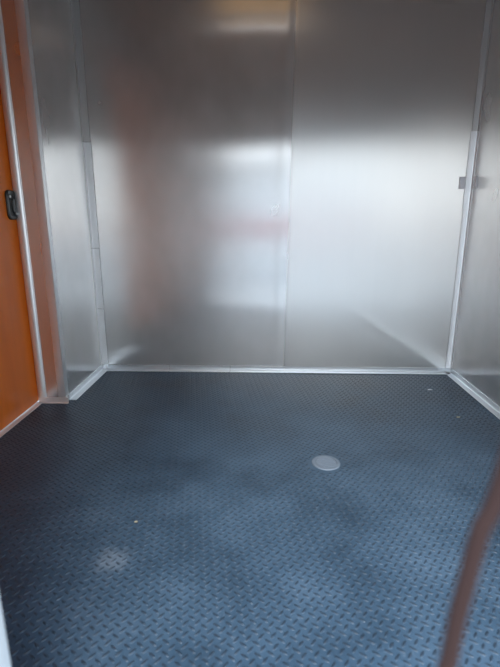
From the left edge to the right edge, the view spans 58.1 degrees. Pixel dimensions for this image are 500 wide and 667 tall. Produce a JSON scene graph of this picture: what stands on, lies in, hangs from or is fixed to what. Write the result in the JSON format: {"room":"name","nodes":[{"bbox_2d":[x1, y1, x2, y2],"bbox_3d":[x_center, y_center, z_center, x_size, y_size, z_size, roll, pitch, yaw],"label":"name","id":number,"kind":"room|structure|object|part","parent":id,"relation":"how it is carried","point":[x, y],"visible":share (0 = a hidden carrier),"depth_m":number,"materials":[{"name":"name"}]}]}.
{"room":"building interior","nodes":[
{"label":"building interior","id":0,"kind":"room"},
{"bbox_2d":[0,0,100,398],"bbox_3d":[-0.995,-0.754,2.283,0.140,2.150,0.530,0,14,2],"label":"wall","id":1,"kind":"structure","parent":0,"point":[51,27],"depth_m":2.21,"materials":[{"name":"metal"}]},
{"bbox_2d":[0,88,38,430],"bbox_3d":[-1.104,-0.466,1.473,0.057,1.963,1.247,0,14,2],"label":"door","id":2,"kind":"structure","parent":1,"relation":"in","point":[18,384],"depth_m":2.02,"materials":[{"name":"orange paint"}]},
{"bbox_3d":[-1.069,-0.576,2.017,0.012,0.128,0.078,0,14,2],"label":"handle","id":3,"kind":"part","parent":2,"relation":"part of","materials":[{"name":"black plastic"}]},
{"bbox_3d":[-1.092,-0.463,1.453,0.002,1.870,1.123,0,14,2],"label":"panel","id":4,"kind":"part","parent":2,"relation":"part of","materials":[{"name":"orange paint"}]},
{"bbox_2d":[0,401,41,437],"bbox_3d":[-1.085,0.490,1.699,0.030,0.018,1.208,0,14,2],"label":"trim","id":5,"kind":"structure","parent":1,"relation":"attached to","point":[28,411],"depth_m":2.09,"materials":[{"name":"metal"}]},
{"bbox_2d":[0,3,46,397],"bbox_3d":[-1.051,-0.622,2.038,0.043,1.945,0.013,0,14,2],"label":"trim","id":6,"kind":"structure","parent":1,"relation":"attached to","point":[6,96],"depth_m":2.05,"materials":[{"name":"metal"}]},
{"bbox_2d":[14,0,68,396],"bbox_3d":[-0.950,-0.709,2.035,0.039,2.116,0.037,0,14,2],"label":"trim","id":7,"kind":"structure","parent":1,"relation":"attached to","point":[21,6],"depth_m":2.04,"materials":[{"name":"metal"}]},
{"bbox_2d":[38,397,68,403],"bbox_3d":[-0.996,0.339,2.276,0.152,0.030,0.014,0,14,2],"label":"trim","id":8,"kind":"structure","parent":1,"relation":"attached to","point":[46,400],"depth_m":2.28,"materials":[{"name":"metal"}]},
{"bbox_2d":[69,365,107,399],"bbox_3d":[-0.906,0.268,2.554,0.038,0.032,0.492,0,14,2],"label":"trim","id":9,"kind":"structure","parent":1,"relation":"attached to","point":[89,381],"depth_m":2.52,"materials":[{"name":"metal"}]},
{"bbox_2d":[0,371,499,666],"bbox_3d":[0.046,0.522,1.713,2.275,0.052,2.190,0,14,2],"label":"floor","id":10,"kind":"structure","parent":0,"point":[240,551],"depth_m":1.39,"materials":[{"name":"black rubber"}]},
{"bbox_2d":[312,455,339,469],"bbox_3d":[0.291,0.493,1.722,0.108,0.005,0.108,0,14,2],"label":"floor drain","id":11,"kind":"object","parent":10,"relation":"on","point":[323,462],"visible":1,"depth_m":1.72,"materials":[{"name":"grey metal"}]},
{"bbox_2d":[79,0,485,370],"bbox_3d":[0.081,-0.814,2.520,2.275,2.150,0.033,0,14,2],"label":"wall","id":12,"kind":"structure","parent":0,"point":[276,182],"depth_m":2.49,"materials":[{"name":"metal"}]},
{"bbox_2d":[70,0,89,141],"bbox_3d":[-0.898,-1.456,2.367,0.038,0.830,0.016,0,14,2],"label":"trim","id":13,"kind":"structure","parent":12,"relation":"attached to","point":[75,11],"depth_m":2.38,"materials":[{"name":"metal"}]},
{"bbox_2d":[82,142,98,247],"bbox_3d":[-0.897,-0.773,2.539,0.041,0.572,0.016,0,14,2],"label":"trim","id":14,"kind":"structure","parent":12,"relation":"attached to","point":[87,153],"depth_m":2.54,"materials":[{"name":"metal"}]},
{"bbox_2d":[91,248,103,308],"bbox_3d":[-0.898,-0.320,2.652,0.039,0.355,0.016,0,14,2],"label":"trim","id":15,"kind":"structure","parent":12,"relation":"attached to","point":[95,251],"depth_m":2.65,"materials":[{"name":"metal"}]},
{"bbox_2d":[96,309,107,364],"bbox_3d":[-0.898,0.024,2.739,0.038,0.348,0.016,0,14,2],"label":"trim","id":16,"kind":"structure","parent":12,"relation":"attached to","point":[100,312],"depth_m":2.74,"materials":[{"name":"metal"}]},
{"bbox_2d":[107,365,169,371],"bbox_3d":[-0.690,0.214,2.772,0.383,0.032,0.034,0,14,2],"label":"trim","id":17,"kind":"structure","parent":12,"relation":"attached to","point":[141,368],"depth_m":2.78,"materials":[{"name":"metal"}]},
{"bbox_2d":[169,365,229,371],"bbox_3d":[-0.310,0.216,2.760,0.373,0.032,0.034,0,14,2],"label":"trim","id":18,"kind":"structure","parent":12,"relation":"attached to","point":[173,368],"depth_m":2.77,"materials":[{"name":"metal"}]},
{"bbox_2d":[230,366,284,372],"bbox_3d":[0.045,0.219,2.749,0.333,0.032,0.034,0,14,2],"label":"trim","id":19,"kind":"structure","parent":12,"relation":"attached to","point":[238,369],"depth_m":2.76,"materials":[{"name":"metal"}]},
{"bbox_2d":[285,366,450,374],"bbox_3d":[0.712,0.224,2.729,0.998,0.032,0.034,0,14,2],"label":"trim","id":20,"kind":"structure","parent":12,"relation":"attached to","point":[288,369],"depth_m":2.74,"materials":[{"name":"metal"}]},
{"bbox_2d":[445,210,469,367],"bbox_3d":[1.200,-0.237,2.605,0.034,0.919,0.016,0,14,2],"label":"trim","id":21,"kind":"structure","parent":12,"relation":"attached to","point":[466,213],"depth_m":2.60,"materials":[{"name":"metal"}]},
{"bbox_2d":[459,176,477,188],"bbox_3d":[1.188,-0.820,2.442,0.095,0.064,0.026,14,20,43],"label":"bracket","id":22,"kind":"object","parent":12,"relation":"attached to","point":[462,179],"visible":1,"depth_m":2.46,"materials":[{"name":"grey metal"}]},
{"bbox_3d":[1.162,-0.825,2.465,0.030,0.064,0.006,0,14,2],"label":"plate","id":23,"kind":"part","parent":22,"relation":"part of","materials":[{"name":"grey metal"}]},
{"bbox_3d":[1.212,-0.814,2.418,0.006,0.064,0.032,0,14,2],"label":"plate","id":24,"kind":"part","parent":22,"relation":"part of","materials":[{"name":"grey metal"}]},
{"bbox_2d":[462,131,478,209],"bbox_3d":[1.198,-0.881,2.444,0.038,0.402,0.016,0,14,2],"label":"trim","id":25,"kind":"structure","parent":12,"relation":"attached to","point":[474,136],"depth_m":2.44,"materials":[{"name":"metal"}]},
{"bbox_2d":[472,0,493,130],"bbox_3d":[1.200,-1.460,2.298,0.034,0.787,0.016,0,14,2],"label":"trim","id":26,"kind":"structure","parent":12,"relation":"attached to","point":[489,7],"depth_m":2.32,"materials":[{"name":"metal"}]},
{"bbox_2d":[452,0,499,405],"bbox_3d":[1.198,-0.540,1.430,0.031,2.150,2.150,0,14,2],"label":"wall","id":27,"kind":"structure","parent":0,"point":[476,358],"depth_m":2.31,"materials":[{"name":"metal"}]},
{"bbox_2d":[447,368,474,392],"bbox_3d":[1.194,0.264,2.571,0.036,0.032,0.328,0,14,2],"label":"trim","id":28,"kind":"structure","parent":27,"relation":"attached to","point":[468,387],"depth_m":2.55,"materials":[{"name":"metal"}]},
{"bbox_2d":[469,388,499,418],"bbox_3d":[1.179,0.377,2.121,0.036,0.032,0.598,0,14,2],"label":"trim","id":29,"kind":"structure","parent":27,"relation":"attached to","point":[478,395],"depth_m":2.26,"materials":[{"name":"metal"}]},
{"bbox_3d":[0.366,-1.074,0.193,1.477,0.510,0.040,0,14,2],"label":"wall","id":30,"kind":"structure","parent":0,"visible":0},
{"bbox_2d":[437,452,499,666],"bbox_3d":[0.208,0.243,0.385,0.069,2.342,0.256,12,19,40],"label":"cord","id":31,"kind":"object","parent":30,"relation":"hanging from","point":[487,518],"visible":1,"depth_m":0.27,"materials":[{"name":"brown plastic"}]},
{"bbox_3d":[-0.749,-0.288,0.427,0.753,2.150,0.040,0,14,2],"label":"wall","id":32,"kind":"structure","parent":0,"visible":0},
{"bbox_2d":[0,600,10,666],"bbox_3d":[-0.357,-0.015,0.490,0.030,1.690,0.065,0,14,2],"label":"trim","id":33,"kind":"structure","parent":32,"relation":"attached to","point":[5,661],"depth_m":0.62,"materials":[{"name":"white"}]}
]}

